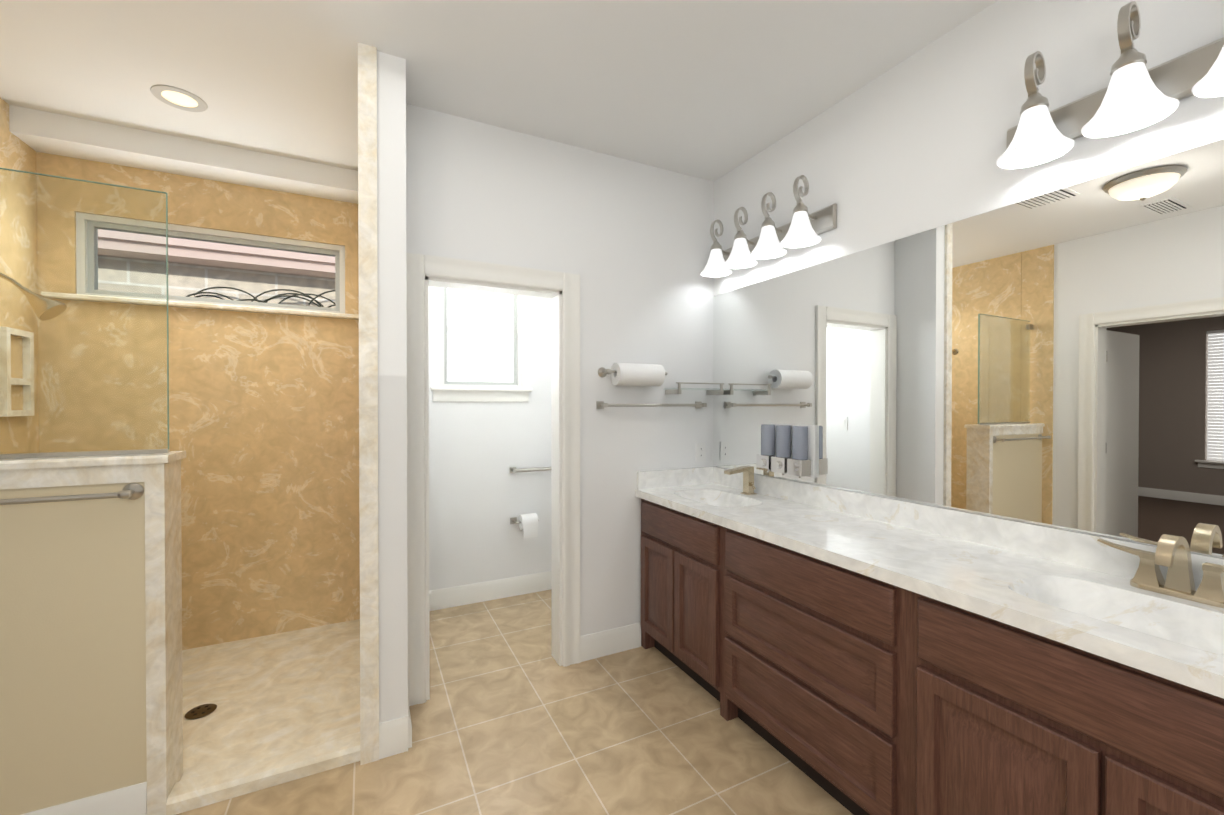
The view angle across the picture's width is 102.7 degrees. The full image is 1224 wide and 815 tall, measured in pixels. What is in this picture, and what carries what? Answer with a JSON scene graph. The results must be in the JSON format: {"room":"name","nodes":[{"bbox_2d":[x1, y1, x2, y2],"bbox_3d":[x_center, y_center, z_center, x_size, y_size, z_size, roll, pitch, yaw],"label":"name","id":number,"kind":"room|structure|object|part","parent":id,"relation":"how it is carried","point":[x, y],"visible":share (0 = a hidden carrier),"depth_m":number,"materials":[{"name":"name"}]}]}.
{"room":"bathroom","nodes":[
{"label":"bathroom","id":0,"kind":"room"},
{"bbox_2d":[0,97,43,453],"bbox_3d":[-2.549,-0.006,1.808,0.015,2.760,1.380,0,0,-27],"label":"wall","id":1,"kind":"structure","parent":0,"point":[15,154],"depth_m":2.31,"materials":[{"name":"beige stone"}]},
{"bbox_2d":[0,327,33,416],"bbox_3d":[-2.754,-0.160,2.264,0.030,0.400,0.200,0,0,-27],"label":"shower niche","id":2,"kind":"structure","parent":1,"relation":"attached to","point":[20,345],"depth_m":2.27,"materials":[{"name":"stone"}]},
{"bbox_2d":[0,272,66,320],"bbox_3d":[-2.431,-0.462,1.964,0.341,0.210,0.100,0,0,-27],"label":"shower head","id":3,"kind":"object","parent":1,"relation":"attached to","point":[41,301],"depth_m":1.99},
{"bbox_2d":[40,152,351,649],"bbox_3d":[-2.220,-0.014,2.772,1.470,2.760,0.015,0,0,-27],"label":"wall","id":4,"kind":"structure","parent":0,"point":[263,421],"depth_m":2.78,"materials":[{"name":"beige stone"}]},
{"bbox_2d":[41,291,358,319],"bbox_3d":[-2.192,-0.560,2.752,1.405,0.026,0.075,0,0,-27],"label":"window sill","id":5,"kind":"structure","parent":4,"relation":"attached to","point":[122,300],"depth_m":2.68,"materials":[{"name":"stone"}]},
{"bbox_2d":[76,212,551,590],"bbox_3d":[-3.686,-0.009,2.126,8.770,2.760,0.150,0,0,-27],"label":"wall","id":6,"kind":"structure","parent":0,"point":[480,495],"depth_m":3.47,"materials":[{"name":"white paint"}]},
{"bbox_2d":[76,212,344,312],"bbox_3d":[-2.223,-0.789,2.816,1.210,0.430,0.071,0,0,-27],"label":"shower window","id":7,"kind":"structure","parent":6,"relation":"attached to","point":[337,252],"depth_m":2.73,"materials":[{"name":"clear glass"}]},
{"bbox_2d":[440,287,521,387],"bbox_3d":[-0.927,-0.519,3.470,0.570,0.760,0.071,0,0,-27],"label":"window","id":8,"kind":"structure","parent":6,"relation":"in","point":[480,339],"depth_m":3.47,"materials":[{"name":"white glass"}]},
{"bbox_2d":[430,387,531,401],"bbox_3d":[-0.914,-0.088,3.447,0.690,0.101,0.100,0,0,-27],"label":"window sill","id":9,"kind":"structure","parent":6,"relation":"attached to","point":[457,394],"depth_m":3.41,"materials":[{"name":"white paint"}]},
{"bbox_2d":[429,571,551,610],"bbox_3d":[-0.633,1.294,3.578,1.780,0.132,0.015,0,0,-27],"label":"baseboard","id":10,"kind":"structure","parent":6,"relation":"attached to","point":[449,597],"depth_m":3.45,"materials":[{"name":"white paint"}]},
{"bbox_2d":[510,513,538,538],"bbox_3d":[-0.621,0.843,3.516,0.190,0.157,0.130,0,0,-27],"label":"toilet paper","id":11,"kind":"object","parent":6,"relation":"attached to","point":[528,524],"visible":1,"depth_m":3.48,"materials":[{"name":"white paper"}]},
{"bbox_2d":[510,467,551,472],"bbox_3d":[-0.457,0.450,3.634,0.592,0.042,0.062,0,0,-27],"label":"grab bar","id":12,"kind":"object","parent":6,"relation":"attached to","point":[513,470],"visible":0.52,"depth_m":3.53,"materials":[{"name":"silver metal"}]},
{"bbox_2d":[348,202,359,619],"bbox_3d":[-1.267,-0.011,2.480,0.030,2.760,1.330,0,0,-27],"label":"wall","id":13,"kind":"structure","parent":0,"point":[353,263],"depth_m":3.07,"materials":[{"name":"beige stone"}]},
{"bbox_2d":[377,51,407,722],"bbox_3d":[-1.194,-0.012,2.534,0.150,2.760,1.360,0,0,-27],"label":"wall","id":14,"kind":"structure","parent":0,"point":[392,375],"depth_m":1.94,"materials":[{"name":"white paint"}]},
{"bbox_2d":[358,42,378,764],"bbox_3d":[-0.951,-0.007,1.913,0.065,2.760,0.068,0,0,-27],"label":"trim","id":15,"kind":"structure","parent":14,"relation":"attached to","point":[368,399],"depth_m":1.88,"materials":[{"name":"beige stone"}]},
{"bbox_2d":[379,702,411,758],"bbox_3d":[-0.928,1.306,2.082,0.120,0.132,0.325,0,0,-27],"label":"baseboard","id":16,"kind":"structure","parent":14,"relation":"attached to","point":[395,736],"depth_m":1.94,"materials":[{"name":"white paint"}]},
{"bbox_2d":[0,0,997,181],"bbox_3d":[-2.502,-1.431,-0.239,8.770,0.120,5.420,0,0,-27],"label":"ceiling","id":17,"kind":"structure","parent":0,"point":[712,90],"depth_m":1.98,"materials":[{"name":"white paint"}]},
{"bbox_2d":[150,85,207,111],"bbox_3d":[-1.944,-1.387,2.202,0.196,0.004,0.196,0,0,-27],"label":"recessed light","id":18,"kind":"object","parent":17,"relation":"in","point":[178,98],"visible":1,"depth_m":2.20,"materials":[{"name":"grey"}]},
{"bbox_2d":[9,105,357,203],"bbox_3d":[-2.173,-1.333,2.670,1.440,0.120,0.220,0,0,-27],"label":"ceiling bulkhead","id":19,"kind":"object","parent":17,"relation":"attached to","point":[55,134],"visible":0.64,"depth_m":2.54,"materials":[{"name":"white paint"}]},
{"bbox_2d":[176,589,852,814],"bbox_3d":[-0.224,1.430,0.928,3.670,0.100,5.420,0,0,-27],"label":"floor","id":20,"kind":"structure","parent":0,"point":[510,716],"depth_m":1.97,"materials":[{"name":"beige tile"}]},
{"bbox_2d":[0,459,182,814],"bbox_3d":[-1.923,0.781,1.521,0.870,1.190,0.166,0,0,-27],"label":"wall","id":21,"kind":"structure","parent":20,"relation":"on","point":[91,697],"depth_m":1.56,"materials":[{"name":"beige paint"}]},
{"bbox_2d":[0,483,143,504],"bbox_3d":[-1.880,0.277,1.408,0.783,0.053,0.078,0,0,-27],"label":"towel bar","id":22,"kind":"object","parent":21,"relation":"attached to","point":[132,491],"visible":1,"depth_m":1.50,"materials":[{"name":"silver metal"}]},
{"bbox_2d":[21,782,146,814],"bbox_3d":[-1.903,1.310,1.441,0.808,0.132,0.015,0,0,-27],"label":"baseboard","id":23,"kind":"structure","parent":21,"relation":"attached to","point":[130,800],"depth_m":1.58,"materials":[{"name":"white paint"}]},
{"bbox_2d":[0,451,185,469],"bbox_3d":[-1.913,0.173,1.522,0.870,0.026,0.188,0,0,-27],"label":"trim","id":24,"kind":"structure","parent":21,"relation":"on","point":[57,462],"depth_m":1.56,"materials":[{"name":"stone"}]},
{"bbox_2d":[0,168,169,458],"bbox_3d":[-1.923,-0.293,1.516,0.842,0.904,0.024,0,0,-27],"label":"glass","id":25,"kind":"object","parent":24,"relation":"on","point":[65,454],"visible":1,"depth_m":1.62,"materials":[{"name":"green"}]},
{"bbox_2d":[166,619,359,814],"bbox_3d":[-1.916,1.343,2.178,1.440,0.055,1.335,0,0,-27],"label":"pan","id":26,"kind":"object","parent":20,"relation":"on","point":[287,709],"visible":0.55,"depth_m":2.16,"materials":[{"name":"stone"}]},
{"bbox_2d":[185,703,216,718],"bbox_3d":[-1.810,1.337,2.156,0.110,0.007,0.110,0,0,-27],"label":"shower drain","id":27,"kind":"object","parent":26,"relation":"in","point":[200,711],"visible":1,"depth_m":2.15,"materials":[{"name":"brown metal"}]},
{"bbox_2d":[641,486,1223,814],"bbox_3d":[0.926,0.945,1.848,0.539,0.858,2.396,0,0,-27],"label":"bathroom vanity","id":28,"kind":"object","parent":20,"relation":"on","point":[855,653],"depth_m":1.42,"materials":[{"name":"brown wood"}]},
{"bbox_2d":[724,466,756,495],"bbox_3d":[0.695,0.393,2.601,0.181,0.150,0.099,0,0,-27],"label":"faucet","id":29,"kind":"object","parent":28,"relation":"on","point":[748,471],"depth_m":2.62,"materials":[{"name":"beige metal"}]},
{"bbox_2d":[635,490,1223,701],"bbox_3d":[0.705,0.495,1.723,0.068,0.040,2.416,0,0,-27],"label":"countertop","id":30,"kind":"structure","parent":28,"relation":"on","point":[1202,674],"depth_m":1.19,"materials":[{"name":"white stone"}]},
{"bbox_2d":[1097,533,1223,609],"bbox_3d":[1.404,0.398,1.224,0.144,0.159,0.311,0,0,-27],"label":"faucet","id":31,"kind":"object","parent":28,"relation":"on","point":[1148,584],"depth_m":1.23,"materials":[{"name":"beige metal"}]},
{"bbox_2d":[406,103,713,635],"bbox_3d":[-0.192,-0.013,2.691,1.780,2.760,0.120,0,0,-27],"label":"wall","id":32,"kind":"structure","parent":0,"point":[629,242],"depth_m":2.70,"materials":[{"name":"white paint"}]},
{"bbox_2d":[406,252,579,705],"bbox_3d":[-0.590,0.331,2.483,0.870,2.075,0.143,0,0,-27],"label":"door frame","id":33,"kind":"structure","parent":32,"relation":"attached to","point":[561,290],"depth_m":2.46,"materials":[{"name":"white paint"}]},
{"bbox_2d":[580,623,640,661],"bbox_3d":[-0.005,1.301,2.718,0.380,0.132,0.015,0,0,-27],"label":"baseboard","id":34,"kind":"structure","parent":32,"relation":"attached to","point":[607,642],"depth_m":2.71,"materials":[{"name":"white paint"}]},
{"bbox_2d":[598,363,667,385],"bbox_3d":[0.132,-0.181,2.707,0.400,0.122,0.138,0,0,-27],"label":"paper towel","id":35,"kind":"object","parent":32,"relation":"attached to","point":[628,374],"visible":1,"depth_m":2.66,"materials":[{"name":"white paper"}]},
{"bbox_2d":[596,401,706,408],"bbox_3d":[0.244,-0.014,2.802,0.702,0.042,0.072,0,0,-27],"label":"towel bar","id":36,"kind":"object","parent":32,"relation":"attached to","point":[600,404],"visible":1,"depth_m":2.75,"materials":[{"name":"silver metal"}]},
{"bbox_2d":[635,466,710,489],"bbox_3d":[0.380,0.416,2.901,0.526,0.100,0.018,0,0,-27],"label":"backsplash","id":37,"kind":"structure","parent":32,"relation":"attached to","point":[698,476],"depth_m":2.88,"materials":[{"name":"white stone"}]},
{"bbox_2d":[665,382,723,394],"bbox_3d":[0.486,-0.110,2.888,0.340,0.068,0.134,0,0,-27],"label":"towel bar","id":38,"kind":"object","parent":32,"relation":"attached to","point":[708,392],"visible":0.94,"depth_m":2.87,"materials":[{"name":"silver metal"}]},
{"bbox_2d":[696,443,705,461],"bbox_3d":[0.543,0.275,2.990,0.072,0.115,0.008,0,0,-27],"label":"electrical outlet","id":39,"kind":"object","parent":32,"relation":"attached to","point":[700,452],"visible":1,"depth_m":2.99,"materials":[{"name":"white plastic"}]},
{"bbox_2d":[714,0,1223,557],"bbox_3d":[1.362,-0.006,1.715,0.120,2.760,5.420,0,0,-27],"label":"wall","id":40,"kind":"structure","parent":0,"point":[916,142],"depth_m":1.78,"materials":[{"name":"white paint"}]},
{"bbox_2d":[700,175,836,276],"bbox_3d":[0.750,-0.929,2.564,0.201,0.310,0.835,0,0,-27],"label":"sconce","id":41,"kind":"object","parent":40,"relation":"attached to","point":[804,228],"visible":1,"depth_m":2.45,"materials":[{"name":"white glass"}]},
{"bbox_3d":[0.741,-0.845,2.560,0.180,0.142,0.795,0,0,-27],"label":"lamp shade","id":42,"kind":"part","parent":41,"relation":"part of","materials":[{"name":"white glass"}]},
{"bbox_2d":[711,466,1223,601],"bbox_3d":[1.162,0.423,1.952,0.019,0.100,2.416,0,0,-27],"label":"backsplash","id":43,"kind":"structure","parent":40,"relation":"attached to","point":[1187,571],"depth_m":1.60,"materials":[{"name":"white stone"}]},
{"bbox_2d":[713,139,1223,556],"bbox_3d":[1.234,-0.152,1.826,0.006,1.048,2.696,0,0,-27],"label":"vanity mirror","id":44,"kind":"object","parent":40,"relation":"attached to","point":[1054,359],"visible":1,"depth_m":1.60,"materials":[{"name":"silver metal"}]},
{"bbox_2d":[756,423,816,477],"bbox_3d":[0.859,0.211,2.454,0.100,0.255,0.320,0,0,-27],"label":"soap dispenser","id":45,"kind":"object","parent":44,"relation":"attached to","point":[790,449],"visible":1,"depth_m":2.42,"materials":[{"name":"white plastic"}]},
{"bbox_2d":[996,1,1223,168],"bbox_3d":[1.429,-0.919,1.215,0.201,0.310,0.835,0,0,-27],"label":"sconce","id":46,"kind":"object","parent":40,"relation":"attached to","point":[1135,94],"visible":1,"depth_m":1.32,"materials":[{"name":"white glass"}]},
{"label":"outside","id":47,"kind":"structure","parent":0,"visible":0},
{"bbox_3d":[-2.835,1.455,5.643,16.000,0.020,5.250,0,0,-27],"label":"ground","id":48,"kind":"structure","parent":47,"visible":0},
{"bbox_2d":[98,255,335,307],"bbox_3d":[-2.554,0.089,5.074,10.000,2.720,0.300,0,0,-27],"label":"neighbour stonewall","id":49,"kind":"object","parent":48,"relation":"on","point":[192,272],"depth_m":4.36,"materials":[{"name":"white stone"}]},
{"bbox_2d":[98,229,334,277],"bbox_3d":[-2.691,-1.828,5.333,10.000,1.110,1.650,0,0,-27],"label":"eave","id":50,"kind":"object","parent":49,"relation":"on","point":[255,262],"depth_m":4.21,"materials":[{"name":"beige"}]},
{"bbox_2d":[185,287,335,307],"bbox_3d":[-2.870,0.160,4.603,1.815,2.586,0.054,0,0,-27],"label":"branches","id":51,"kind":"object","parent":48,"relation":"on","point":[296,295],"depth_m":4.48,"materials":[{"name":"black"}]}
]}

